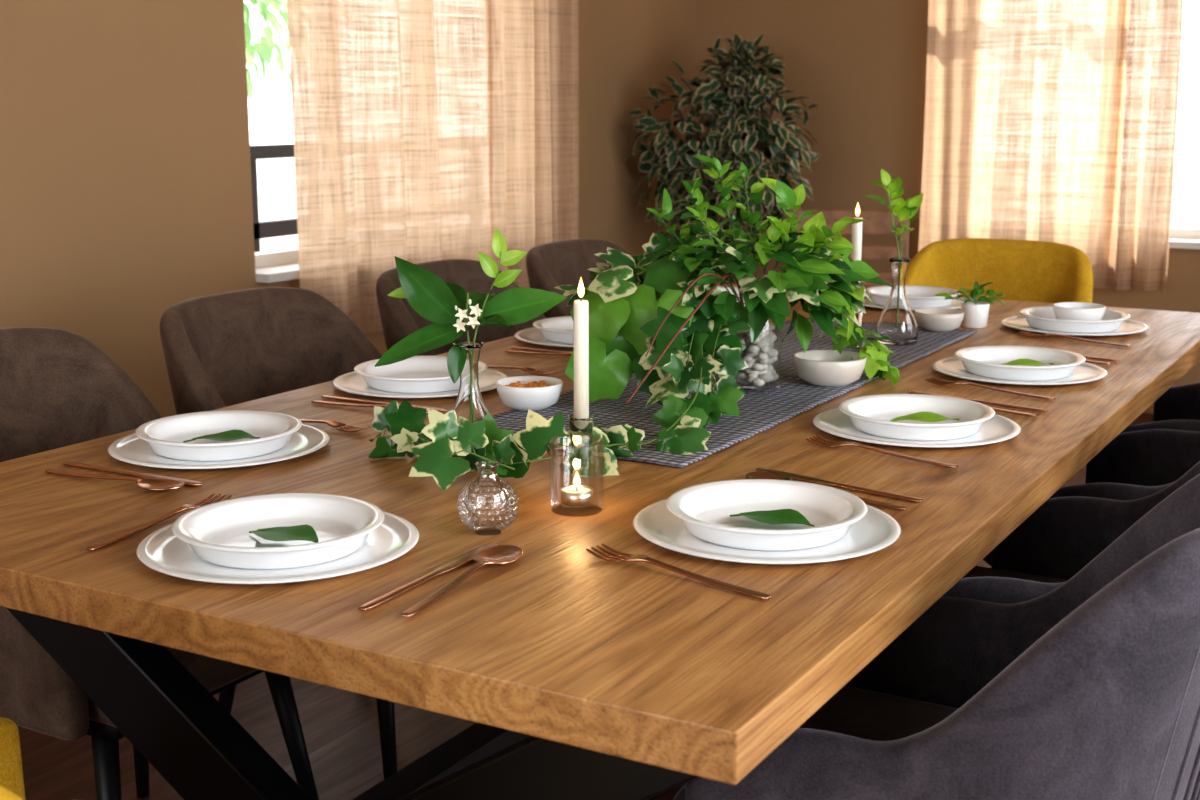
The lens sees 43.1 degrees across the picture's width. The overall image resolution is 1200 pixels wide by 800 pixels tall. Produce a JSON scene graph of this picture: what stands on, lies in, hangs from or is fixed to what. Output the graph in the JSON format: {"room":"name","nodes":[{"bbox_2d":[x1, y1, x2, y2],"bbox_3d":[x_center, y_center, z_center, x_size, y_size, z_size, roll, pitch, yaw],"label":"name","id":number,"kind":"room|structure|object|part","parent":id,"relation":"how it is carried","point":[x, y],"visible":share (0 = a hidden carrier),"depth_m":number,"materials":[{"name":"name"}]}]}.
{"room":"dining room","nodes":[
{"label":"dining room","id":0,"kind":"room"},
{"bbox_2d":[0,0,695,417],"bbox_3d":[-1.538,-0.784,3.584,0.160,2.600,7.920,6,13,29],"label":"wall","id":1,"kind":"structure","parent":0,"point":[126,182],"depth_m":4.06,"materials":[{"name":"paint"}]},
{"bbox_2d":[255,247,298,268],"bbox_3d":[-0.739,-1.254,4.989,0.060,1.530,1.495,6,13,29],"label":"window","id":2,"kind":"structure","parent":1,"relation":"in","point":[270,258],"depth_m":4.65,"materials":[{"name":"white paint"}]},
{"bbox_2d":[256,263,298,282],"bbox_3d":[-0.678,-0.490,5.107,0.200,0.025,1.495,6,13,29],"label":"trim","id":3,"kind":"structure","parent":1,"relation":"attached to","point":[285,272],"depth_m":4.50,"materials":[{"name":"white paint"}]},
{"bbox_3d":[-0.493,-2.223,4.859,0.125,0.050,2.150,6,13,29],"label":"curtain rod","id":4,"kind":"object","parent":1,"relation":"attached to","visible":0},
{"bbox_2d":[287,0,492,332],"bbox_3d":[-0.636,-1.173,4.737,0.064,1.918,1.033,6,13,29],"label":"curtain","id":5,"kind":"object","parent":4,"relation":"hanging from","point":[392,109],"visible":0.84,"depth_m":4.75,"materials":[{"name":"fabric"}]},
{"bbox_2d":[489,0,578,287],"bbox_3d":[-0.231,-1.308,5.409,0.070,1.918,0.641,6,13,29],"label":"curtain","id":6,"kind":"object","parent":4,"relation":"hanging from","point":[534,43],"visible":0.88,"depth_m":5.45,"materials":[{"name":"fabric"}]},
{"bbox_2d":[17,413,1152,799],"bbox_3d":[0.526,0.773,2.687,4.920,0.100,7.920,6,13,29],"label":"floor","id":7,"kind":"structure","parent":0,"point":[340,728],"depth_m":2.96,"materials":[{"name":"brown wood"}]},
{"bbox_2d":[0,717,74,799],"bbox_3d":[-0.559,0.550,1.370,0.531,0.860,0.596,6,13,29],"label":"dining chair","id":8,"kind":"object","parent":7,"relation":"on","point":[11,769],"visible":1,"depth_m":1.65,"materials":[{"name":"yellow fabric"}]},
{"bbox_2d":[0,327,318,799],"bbox_3d":[-0.801,0.345,2.391,0.596,0.860,0.531,6,13,29],"label":"dining chair","id":9,"kind":"object","parent":7,"relation":"on","point":[58,388],"visible":0.27,"depth_m":2.49,"materials":[{"name":"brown fabric"}]},
{"bbox_3d":[-0.733,0.358,2.354,0.440,0.105,0.420,6,13,29],"label":"seat","id":10,"kind":"part","parent":9,"relation":"part of","materials":[{"name":"brown fabric"}]},
{"bbox_2d":[160,287,396,779],"bbox_3d":[-0.489,0.239,2.922,0.596,0.860,0.531,6,13,29],"label":"dining chair","id":11,"kind":"object","parent":7,"relation":"on","point":[221,350],"visible":0.2,"depth_m":2.98,"materials":[{"name":"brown fabric"}]},
{"bbox_2d":[376,259,545,355],"bbox_3d":[-0.170,0.133,3.449,0.596,0.860,0.531,6,13,29],"label":"dining chair","id":12,"kind":"object","parent":7,"relation":"on","point":[399,320],"visible":0.17,"depth_m":3.53,"materials":[{"name":"brown fabric"}]},
{"bbox_2d":[526,238,629,317],"bbox_3d":[0.134,0.029,3.967,0.596,0.860,0.531,6,13,29],"label":"dining chair","id":13,"kind":"object","parent":7,"relation":"on","point":[551,265],"visible":0.12,"depth_m":3.98,"materials":[{"name":"brown fabric"}]},
{"bbox_2d":[0,282,1199,799],"bbox_3d":[0.229,0.343,2.687,1.240,0.755,2.650,6,13,29],"label":"dining table","id":14,"kind":"object","parent":7,"relation":"on","point":[581,675],"visible":0.57,"depth_m":1.61,"materials":[{"name":"brown wood"}]},
{"bbox_2d":[45,469,184,490],"bbox_3d":[-0.624,0.100,1.943,0.230,0.010,0.051,6,13,27],"label":"spoon","id":15,"kind":"object","parent":14,"relation":"on","point":[151,484],"visible":1,"depth_m":1.92,"materials":[{"name":"gold metal"}]},
{"bbox_2d":[63,461,202,485],"bbox_3d":[-0.611,0.096,1.980,0.246,0.004,0.020,6,13,28],"label":"table knife","id":16,"kind":"object","parent":14,"relation":"on","point":[187,482],"visible":0.93,"depth_m":1.98,"materials":[{"name":"gold metal"}]},
{"bbox_2d":[86,493,231,550],"bbox_3d":[-0.507,0.138,1.751,0.029,0.010,0.232,5,12,24],"label":"fork","id":17,"kind":"object","parent":14,"relation":"on","point":[184,507],"visible":0.9,"depth_m":1.74,"materials":[{"name":"gold copper-coloured metal"}]},
{"bbox_2d":[107,424,329,468],"bbox_3d":[-0.532,0.063,2.130,0.302,0.012,0.302,6,13,29],"label":"charger plate","id":18,"kind":"object","parent":14,"relation":"on","point":[130,448],"visible":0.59,"depth_m":2.07,"materials":[{"name":"white ceramic"}]},
{"bbox_2d":[135,410,301,460],"bbox_3d":[-0.532,0.051,2.127,0.227,0.030,0.227,6,13,29],"label":"bowl","id":19,"kind":"object","parent":18,"relation":"on","point":[165,436],"visible":0.98,"depth_m":2.15,"materials":[{"name":"white ceramic"}]},
{"bbox_2d":[183,429,260,442],"bbox_3d":[-0.527,0.054,2.119,0.114,0.015,0.060,2,11,8],"label":"leaf","id":20,"kind":"object","parent":19,"relation":"on","point":[230,435],"visible":0.96,"depth_m":2.12,"materials":[{"name":"green plant"}]},
{"bbox_2d":[136,511,418,583],"bbox_3d":[-0.350,0.157,1.663,0.302,0.012,0.302,6,13,29],"label":"charger plate","id":21,"kind":"object","parent":14,"relation":"on","point":[161,550],"visible":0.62,"depth_m":1.60,"materials":[{"name":"white ceramic"}]},
{"bbox_2d":[172,493,384,569],"bbox_3d":[-0.350,0.145,1.661,0.227,0.030,0.227,6,13,29],"label":"bowl","id":22,"kind":"object","parent":21,"relation":"on","point":[218,533],"visible":0.99,"depth_m":1.68,"materials":[{"name":"white ceramic"}]},
{"bbox_2d":[249,525,318,542],"bbox_3d":[-0.345,0.147,1.653,0.114,0.015,0.060,9,14,37],"label":"leaf","id":23,"kind":"object","parent":22,"relation":"on","point":[299,532],"visible":0.95,"depth_m":1.65,"materials":[{"name":"green plant"}]},
{"bbox_2d":[299,419,370,431],"bbox_3d":[-0.441,0.032,2.281,0.232,0.010,0.029,7,13,30],"label":"fork","id":24,"kind":"object","parent":14,"relation":"on","point":[335,424],"visible":0.7,"depth_m":2.25,"materials":[{"name":"gold metal"}]},
{"bbox_3d":[-0.317,0.539,1.758,1.131,0.736,0.080,6,13,29],"label":"leg frame","id":25,"kind":"part","parent":14,"relation":"part of","materials":[{"name":"black metal"}]},
{"bbox_2d":[311,400,433,413],"bbox_3d":[-0.361,0.010,2.393,0.230,0.010,0.051,6,13,27],"label":"spoon","id":26,"kind":"object","parent":14,"relation":"on","point":[313,401],"visible":0.37,"depth_m":2.41,"materials":[{"name":"gold metal"}]},
{"bbox_2d":[321,395,446,411],"bbox_3d":[-0.347,0.005,2.430,0.246,0.004,0.020,6,13,28],"label":"table knife","id":27,"kind":"object","parent":14,"relation":"on","point":[322,396],"visible":0.69,"depth_m":2.44,"materials":[{"name":"gold metal"}]},
{"bbox_2d":[332,368,508,397],"bbox_3d":[-0.305,-0.030,2.596,0.302,0.012,0.302,6,13,29],"label":"charger plate","id":28,"kind":"object","parent":14,"relation":"on","point":[351,382],"visible":0.44,"depth_m":2.54,"materials":[{"name":"white ceramic"}]},
{"bbox_2d":[354,355,487,392],"bbox_3d":[-0.305,-0.042,2.593,0.227,0.030,0.227,6,13,29],"label":"bowl","id":29,"kind":"object","parent":28,"relation":"on","point":[428,373],"visible":0.77,"depth_m":2.60,"materials":[{"name":"white ceramic"}]},
{"bbox_2d":[358,543,496,610],"bbox_3d":[-0.172,0.179,1.563,0.020,0.004,0.246,6,13,27],"label":"table knife","id":30,"kind":"object","parent":14,"relation":"on","point":[466,558],"visible":0.91,"depth_m":1.55,"materials":[{"name":"gold metal"}]},
{"bbox_2d":[401,545,522,617],"bbox_3d":[-0.140,0.181,1.540,0.051,0.010,0.230,5,12,23],"label":"spoon","id":31,"kind":"object","parent":14,"relation":"on","point":[498,554],"visible":1,"depth_m":1.58,"materials":[{"name":"gold metal"}]},
{"bbox_2d":[375,228,566,422],"bbox_3d":[-0.169,-0.073,2.037,0.253,0.315,0.136,0,11,0],"label":"vase","id":32,"kind":"object","parent":14,"relation":"on","point":[440,302],"visible":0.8,"depth_m":2.01,"materials":[{"name":"clear glass"}]},
{"bbox_2d":[457,461,518,534],"bbox_3d":[-0.127,0.111,1.720,0.070,0.080,0.070,-3,12,-13],"label":"glass vase","id":33,"kind":"object","parent":14,"relation":"on","point":[473,518],"visible":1,"depth_m":1.72,"materials":[{"name":"clear glass"}]},
{"bbox_2d":[488,366,558,374],"bbox_3d":[-0.178,-0.059,2.731,0.232,0.010,0.029,7,13,30],"label":"fork","id":34,"kind":"object","parent":14,"relation":"on","point":[526,369],"visible":0.76,"depth_m":2.70,"materials":[{"name":"gold metal"}]},
{"bbox_2d":[505,350,571,354],"bbox_3d":[-0.079,-0.086,2.873,0.230,0.010,0.051,6,13,27],"label":"spoon","id":35,"kind":"object","parent":14,"relation":"on","point":[508,351],"visible":0.28,"depth_m":2.89,"materials":[{"name":"gold metal"}]},
{"bbox_2d":[510,347,571,352],"bbox_3d":[-0.066,-0.091,2.910,0.246,0.004,0.020,6,13,28],"label":"table knife","id":36,"kind":"object","parent":14,"relation":"on","point":[519,348],"visible":0.32,"depth_m":2.93,"materials":[{"name":"gold metal"}]},
{"bbox_2d":[514,327,573,347],"bbox_3d":[-0.023,-0.129,3.087,0.302,0.012,0.302,6,13,29],"label":"charger plate","id":37,"kind":"object","parent":14,"relation":"on","point":[533,335],"visible":0.25,"depth_m":3.05,"materials":[{"name":"white ceramic"}]},
{"bbox_2d":[533,316,573,343],"bbox_3d":[-0.023,-0.141,3.084,0.227,0.030,0.227,6,13,29],"label":"bowl","id":38,"kind":"object","parent":37,"relation":"on","point":[554,329],"visible":0.26,"depth_m":3.07,"materials":[{"name":"white ceramic"}]},
{"bbox_2d":[561,472,592,506],"bbox_3d":[-0.028,0.089,1.810,0.065,0.086,0.065,6,13,29],"label":"tealight holder","id":39,"kind":"object","parent":14,"relation":"on","point":[576,495],"visible":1,"depth_m":1.80,"materials":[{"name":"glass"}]},
{"bbox_2d":[559,278,594,472],"bbox_3d":[-0.025,-0.034,1.995,0.060,0.256,0.060,6,13,29],"label":"taper candle","id":40,"kind":"object","parent":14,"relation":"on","point":[581,422],"visible":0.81,"depth_m":1.99,"materials":[{"name":"white wax"}]},
{"bbox_2d":[586,544,771,599],"bbox_3d":[0.080,0.176,1.565,0.232,0.010,0.029,10,15,41],"label":"fork","id":41,"kind":"object","parent":14,"relation":"on","point":[626,557],"visible":1,"depth_m":1.57,"materials":[{"name":"gold metal"}]},
{"bbox_2d":[492,317,976,467],"bbox_3d":[0.276,-0.047,2.693,0.400,0.005,1.360,6,13,29],"label":"table runner","id":42,"kind":"object","parent":14,"relation":"on","point":[766,406],"visible":0.36,"depth_m":2.43,"materials":[{"name":"grey fabric"}]},
{"bbox_2d":[496,376,562,410],"bbox_3d":[-0.111,-0.009,2.392,0.106,0.042,0.106,6,13,29],"label":"ceramic bowl","id":43,"kind":"object","parent":42,"relation":"on","point":[521,393],"visible":1,"depth_m":2.36,"materials":[{"name":"white ceramic"}]},
{"bbox_2d":[369,344,712,490],"bbox_3d":[-0.028,0.009,2.116,0.626,0.120,0.329,-6,13,-29],"label":"sprig","id":44,"kind":"object","parent":42,"relation":"on","point":[447,448],"visible":0.95,"depth_m":1.97,"materials":[{"name":"green plant"}]},
{"bbox_2d":[554,155,899,428],"bbox_3d":[0.208,-0.198,2.492,0.639,0.401,0.420,-8,14,-36],"label":"potted plant","id":45,"kind":"object","parent":42,"relation":"on","point":[651,313],"visible":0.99,"depth_m":2.40,"materials":[{"name":"green plant"}]},
{"bbox_2d":[793,350,866,386],"bbox_3d":[0.391,-0.052,2.589,0.124,0.048,0.124,6,13,29],"label":"ceramic bowl","id":46,"kind":"object","parent":42,"relation":"on","point":[825,368],"visible":1,"depth_m":2.55,"materials":[{"name":"white ceramic"}]},
{"bbox_2d":[843,204,865,347],"bbox_3d":[0.497,-0.243,2.953,0.060,0.281,0.060,6,13,29],"label":"taper candle","id":47,"kind":"object","parent":42,"relation":"on","point":[856,253],"visible":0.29,"depth_m":2.93,"materials":[{"name":"white wax"}]},
{"bbox_2d":[865,169,923,345],"bbox_3d":[0.585,-0.284,3.001,0.110,0.342,0.103,9,14,38],"label":"vase","id":48,"kind":"object","parent":42,"relation":"on","point":[897,322],"visible":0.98,"depth_m":2.98,"materials":[{"name":"clear glass"}]},
{"bbox_2d":[914,308,964,331],"bbox_3d":[0.709,-0.166,3.180,0.103,0.041,0.103,6,13,29],"label":"ceramic bowl","id":49,"kind":"object","parent":42,"relation":"on","point":[929,319],"visible":1,"depth_m":3.15,"materials":[{"name":"white ceramic"}]},
{"bbox_2d":[633,499,900,563],"bbox_3d":[0.188,0.144,1.728,0.302,0.012,0.302,6,13,29],"label":"charger plate","id":50,"kind":"object","parent":14,"relation":"on","point":[877,530],"visible":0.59,"depth_m":1.66,"materials":[{"name":"white ceramic"}]},
{"bbox_2d":[666,479,867,550],"bbox_3d":[0.188,0.132,1.725,0.227,0.030,0.227,6,13,29],"label":"bowl","id":51,"kind":"object","parent":50,"relation":"on","point":[704,510],"visible":1,"depth_m":1.75,"materials":[{"name":"white ceramic"}]},
{"bbox_2d":[730,509,813,526],"bbox_3d":[0.194,0.135,1.717,0.114,0.015,0.060,9,15,39],"label":"leaf","id":52,"kind":"object","parent":51,"relation":"on","point":[781,516],"visible":0.98,"depth_m":1.72,"materials":[{"name":"green plant"}]},
{"bbox_2d":[745,472,906,509],"bbox_3d":[0.277,0.112,1.883,0.230,0.010,0.051,10,15,40],"label":"spoon","id":53,"kind":"object","parent":14,"relation":"on","point":[754,475],"visible":0.56,"depth_m":1.94,"materials":[{"name":"gold metal"}]},
{"bbox_2d":[756,468,922,502],"bbox_3d":[0.298,0.107,1.925,0.246,0.004,0.020,10,15,40],"label":"table knife","id":54,"kind":"object","parent":14,"relation":"on","point":[791,475],"visible":0.95,"depth_m":1.92,"materials":[{"name":"gold copper-coloured metal"}]},
{"bbox_2d":[806,435,957,467],"bbox_3d":[0.387,0.070,2.089,0.232,0.010,0.029,10,15,41],"label":"fork","id":55,"kind":"object","parent":14,"relation":"on","point":[819,440],"visible":1,"depth_m":2.09,"materials":[{"name":"gold metal"}]},
{"bbox_2d":[813,407,1020,447],"bbox_3d":[0.468,0.039,2.251,0.302,0.012,0.302,6,13,29],"label":"charger plate","id":56,"kind":"object","parent":14,"relation":"on","point":[998,428],"visible":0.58,"depth_m":2.20,"materials":[{"name":"white ceramic"}]},
{"bbox_2d":[839,394,994,440],"bbox_3d":[0.468,0.027,2.249,0.227,0.030,0.227,6,13,29],"label":"bowl","id":57,"kind":"object","parent":56,"relation":"on","point":[870,414],"visible":0.95,"depth_m":2.27,"materials":[{"name":"white ceramic"}]},
{"bbox_2d":[890,412,958,421],"bbox_3d":[0.472,0.030,2.240,0.114,0.015,0.060,1,11,5],"label":"leaf","id":58,"kind":"object","parent":57,"relation":"on","point":[919,416],"visible":0.85,"depth_m":2.25,"materials":[{"name":"green plant"}]},
{"bbox_2d":[862,294,973,310],"bbox_3d":[0.737,-0.231,3.597,0.302,0.012,0.302,6,13,29],"label":"charger plate","id":59,"kind":"object","parent":14,"relation":"on","point":[956,304],"visible":0.18,"depth_m":3.56,"materials":[{"name":"white ceramic"}]},
{"bbox_2d":[865,285,960,307],"bbox_3d":[0.737,-0.243,3.595,0.227,0.030,0.227,6,13,29],"label":"bowl","id":60,"kind":"object","parent":59,"relation":"on","point":[918,296],"visible":0.74,"depth_m":3.58,"materials":[{"name":"white ceramic"}]},
{"bbox_2d":[904,393,1037,416],"bbox_3d":[0.585,0.007,2.407,0.230,0.010,0.051,10,15,40],"label":"spoon","id":61,"kind":"object","parent":14,"relation":"on","point":[993,408],"visible":0.3,"depth_m":2.36,"materials":[{"name":"gold metal"}]},
{"bbox_2d":[935,281,1007,327],"bbox_3d":[0.798,-0.204,3.243,0.164,0.098,0.064,-4,12,-21],"label":"potted plant","id":62,"kind":"object","parent":14,"relation":"on","point":[976,313],"visible":0.99,"depth_m":3.23,"materials":[{"name":"white ceramic"}]},
{"bbox_2d":[935,281,1007,309],"bbox_3d":[0.799,-0.214,3.240,0.164,0.078,0.063,-5,12,-23],"label":"greenery","id":63,"kind":"object","parent":62,"relation":"on","point":[978,304],"depth_m":3.24,"materials":[{"name":"green plant"}]},
{"bbox_2d":[961,301,989,327],"bbox_3d":[0.802,-0.182,3.252,0.060,0.052,0.060,0,11,0],"label":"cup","id":64,"kind":"object","parent":62,"relation":"on","point":[976,313],"depth_m":3.23,"materials":[{"name":"white ceramic"}]},
{"bbox_2d":[908,390,1047,411],"bbox_3d":[0.606,0.002,2.449,0.246,0.004,0.020,10,15,40],"label":"table knife","id":65,"kind":"object","parent":14,"relation":"on","point":[909,391],"visible":0.8,"depth_m":2.42,"materials":[{"name":"gold metal"}]},
{"bbox_3d":[0.764,0.169,3.603,1.131,0.736,0.080,6,13,29],"label":"leg frame","id":66,"kind":"part","parent":14,"relation":"part of","materials":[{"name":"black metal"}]},
{"bbox_2d":[924,377,1054,399],"bbox_3d":[0.651,-0.020,2.540,0.232,0.010,0.029,10,15,41],"label":"fork","id":67,"kind":"object","parent":14,"relation":"on","point":[934,380],"visible":1,"depth_m":2.54,"materials":[{"name":"gold metal"}]},
{"bbox_2d":[932,356,1107,384],"bbox_3d":[0.745,-0.052,2.705,0.302,0.012,0.302,6,13,29],"label":"charger plate","id":68,"kind":"object","parent":14,"relation":"on","point":[1084,372],"visible":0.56,"depth_m":2.66,"materials":[{"name":"white ceramic"}]},
{"bbox_2d":[954,345,1085,380],"bbox_3d":[0.745,-0.064,2.703,0.227,0.030,0.227,6,13,29],"label":"bowl","id":69,"kind":"object","parent":68,"relation":"on","point":[984,361],"visible":0.95,"depth_m":2.70,"materials":[{"name":"white ceramic"}]},
{"bbox_2d":[1001,359,1053,365],"bbox_3d":[0.750,-0.061,2.694,0.114,0.015,0.060,-1,11,-5],"label":"leaf","id":70,"kind":"object","parent":69,"relation":"on","point":[1028,362],"visible":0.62,"depth_m":2.70,"materials":[{"name":"green plant"}]},
{"bbox_2d":[1000,315,1148,335],"bbox_3d":[1.007,-0.158,3.231,0.302,0.012,0.302,6,13,29],"label":"charger plate","id":71,"kind":"object","parent":14,"relation":"on","point":[1019,322],"visible":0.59,"depth_m":3.19,"materials":[{"name":"white ceramic"}]},
{"bbox_2d":[1019,306,1130,332],"bbox_3d":[1.007,-0.170,3.228,0.227,0.030,0.227,6,13,29],"label":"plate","id":72,"kind":"object","parent":71,"relation":"on","point":[1041,317],"visible":0.84,"depth_m":3.16,"materials":[{"name":"white ceramic"}]},
{"bbox_2d":[1053,302,1105,319],"bbox_3d":[1.015,-0.180,3.221,0.107,0.042,0.107,6,13,29],"label":"bowl","id":73,"kind":"object","parent":72,"relation":"on","point":[1062,310],"visible":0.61,"depth_m":3.19,"materials":[{"name":"white ceramic"}]},
{"bbox_2d":[1018,330,1130,346],"bbox_3d":[0.955,-0.124,3.059,0.232,0.010,0.029,10,15,41],"label":"fork","id":74,"kind":"object","parent":14,"relation":"on","point":[1024,332],"visible":1,"depth_m":3.06,"materials":[{"name":"gold metal"}]},
{"bbox_2d":[1085,360,1110,364],"bbox_3d":[0.849,-0.084,2.858,0.230,0.010,0.051,10,15,40],"label":"spoon","id":75,"kind":"object","parent":14,"relation":"on","point":[1088,361],"visible":0.13,"depth_m":2.79,"materials":[{"name":"gold metal"}]},
{"bbox_2d":[1082,355,1118,361],"bbox_3d":[0.870,-0.089,2.900,0.246,0.004,0.020,10,15,40],"label":"table knife","id":76,"kind":"object","parent":14,"relation":"on","point":[1087,357],"visible":0.26,"depth_m":2.84,"materials":[{"name":"gold metal"}]},
{"bbox_3d":[0.274,-0.227,3.575,0.302,0.011,0.302,6,13,29],"label":"charger plate","id":77,"kind":"object","parent":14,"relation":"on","visible":0},
{"bbox_2d":[717,286,744,305],"bbox_3d":[0.274,-0.239,3.573,0.227,0.030,0.227,6,13,29],"label":"bowl","id":78,"kind":"object","parent":77,"relation":"on","point":[722,288],"visible":0.02,"depth_m":3.66,"materials":[{"name":"white ceramic"}]},
{"bbox_2d":[623,33,820,284],"bbox_3d":[0.485,-0.730,6.168,0.797,1.479,0.675,4,12,20],"label":"potted ficus","id":79,"kind":"object","parent":7,"relation":"on","point":[739,92],"visible":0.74,"depth_m":5.99,"materials":[{"name":"plant"}]},
{"bbox_2d":[792,208,908,285],"bbox_3d":[0.895,-0.266,5.529,0.460,0.822,0.517,2,12,10],"label":"wooden chair","id":80,"kind":"object","parent":7,"relation":"on","point":[879,221],"visible":0.13,"depth_m":5.67,"materials":[{"name":"brown wood"}]},
{"bbox_2d":[673,474,1199,799],"bbox_3d":[0.430,0.475,1.743,0.596,0.860,0.531,6,13,29],"label":"dining chair","id":81,"kind":"object","parent":7,"relation":"on","point":[1088,687],"visible":0.91,"depth_m":1.45,"materials":[{"name":"grey fabric"}]},
{"bbox_3d":[0.362,0.473,1.782,0.440,0.105,0.420,6,13,29],"label":"seat","id":82,"kind":"part","parent":81,"relation":"part of","materials":[{"name":"grey fabric"}]},
{"bbox_2d":[905,238,1092,302],"bbox_3d":[0.958,0.038,3.920,0.531,0.860,0.596,6,13,29],"label":"dining chair","id":83,"kind":"object","parent":7,"relation":"on","point":[1022,270],"visible":0.2,"depth_m":4.05,"materials":[{"name":"yellow fabric"}]},
{"bbox_2d":[943,461,1199,603],"bbox_3d":[0.754,0.376,2.239,0.596,0.860,0.531,6,13,29],"label":"dining chair","id":84,"kind":"object","parent":7,"relation":"on","point":[1063,535],"visible":0.13,"depth_m":2.45,"materials":[{"name":"grey fabric"}]},
{"bbox_3d":[0.687,0.373,2.278,0.440,0.105,0.420,6,13,29],"label":"seat","id":85,"kind":"part","parent":84,"relation":"part of","materials":[{"name":"grey fabric"}]},
{"bbox_2d":[1050,429,1199,499],"bbox_3d":[1.071,0.276,2.739,0.596,0.860,0.531,6,13,29],"label":"dining chair","id":86,"kind":"object","parent":7,"relation":"on","point":[1139,464],"visible":0.2,"depth_m":2.96,"materials":[{"name":"grey fabric"}]},
{"bbox_2d":[1121,382,1199,432],"bbox_3d":[1.387,0.175,3.240,0.596,0.860,0.531,6,13,29],"label":"dining chair","id":87,"kind":"object","parent":7,"relation":"on","point":[1178,408],"visible":0.2,"depth_m":3.49,"materials":[{"name":"grey fabric"}]},
{"bbox_2d":[695,0,1199,386],"bbox_3d":[2.459,-1.212,5.721,4.600,2.600,0.160,6,13,29],"label":"wall","id":88,"kind":"structure","parent":0,"point":[864,62],"depth_m":6.43,"materials":[{"name":"paint"}]},
{"bbox_2d":[1143,403,1153,412],"bbox_3d":[2.422,0.034,5.889,4.585,0.090,0.015,6,13,29],"label":"baseboard","id":89,"kind":"structure","parent":88,"relation":"attached to","point":[1149,409],"depth_m":6.02,"materials":[{"name":"brown wood"}]},
{"bbox_2d":[1169,238,1199,248],"bbox_3d":[2.487,-0.587,5.794,2.300,0.025,0.200,6,13,29],"label":"trim","id":90,"kind":"structure","parent":88,"relation":"attached to","point":[1173,243],"depth_m":5.83,"materials":[{"name":"white paint"}]},
{"bbox_2d":[1170,227,1199,239],"bbox_3d":[2.522,-1.376,5.698,2.300,1.570,0.060,6,13,29],"label":"window","id":91,"kind":"structure","parent":88,"relation":"in","point":[1175,232],"depth_m":5.95,"materials":[{"name":"white paint"}]},
{"bbox_3d":[2.426,-2.319,5.338,2.750,0.050,0.145,6,13,29],"label":"curtain rod","id":92,"kind":"object","parent":88,"relation":"attached to","visible":0},
{"bbox_2d":[918,0,1125,287],"bbox_3d":[1.648,-1.413,5.932,0.796,1.918,0.053,6,13,29],"label":"curtain","id":93,"kind":"object","parent":92,"relation":"hanging from","point":[1022,98],"visible":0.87,"depth_m":5.98,"materials":[{"name":"fabric"}]},
{"bbox_2d":[1107,0,1183,292],"bbox_3d":[2.056,-1.362,5.679,0.252,1.918,0.070,6,13,29],"label":"curtain","id":94,"kind":"object","parent":92,"relation":"hanging from","point":[1150,75],"visible":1,"depth_m":5.75,"materials":[{"name":"fabric"}]},
{"label":"outside","id":95,"kind":"structure","parent":0,"visible":0},
{"bbox_2d":[256,157,1199,251],"bbox_3d":[0.167,0.979,2.704,60.000,0.290,60.000,6,13,29],"label":"ground","id":96,"kind":"structure","parent":95,"point":[276,184],"depth_m":20.78,"materials":[{"name":"white"}]},
{"bbox_2d":[243,0,290,100],"bbox_3d":[-3.602,-3.226,13.371,3.392,3.775,3.267,-1,11,-6],"label":"tree","id":97,"kind":"object","parent":96,"relation":"on","point":[264,49],"visible":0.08,"depth_m":13.81,"materials":[{"name":"green plant"}]},
{"bbox_2d":[250,144,297,251],"bbox_3d":[-1.242,-0.415,5.964,0.060,1.160,4.215,6,13,29],"label":"balcony railing","id":98,"kind":"object","parent":96,"relation":"on","point":[283,227],"visible":0.06,"depth_m":5.79,"materials":[{"name":"metal"}]}
]}

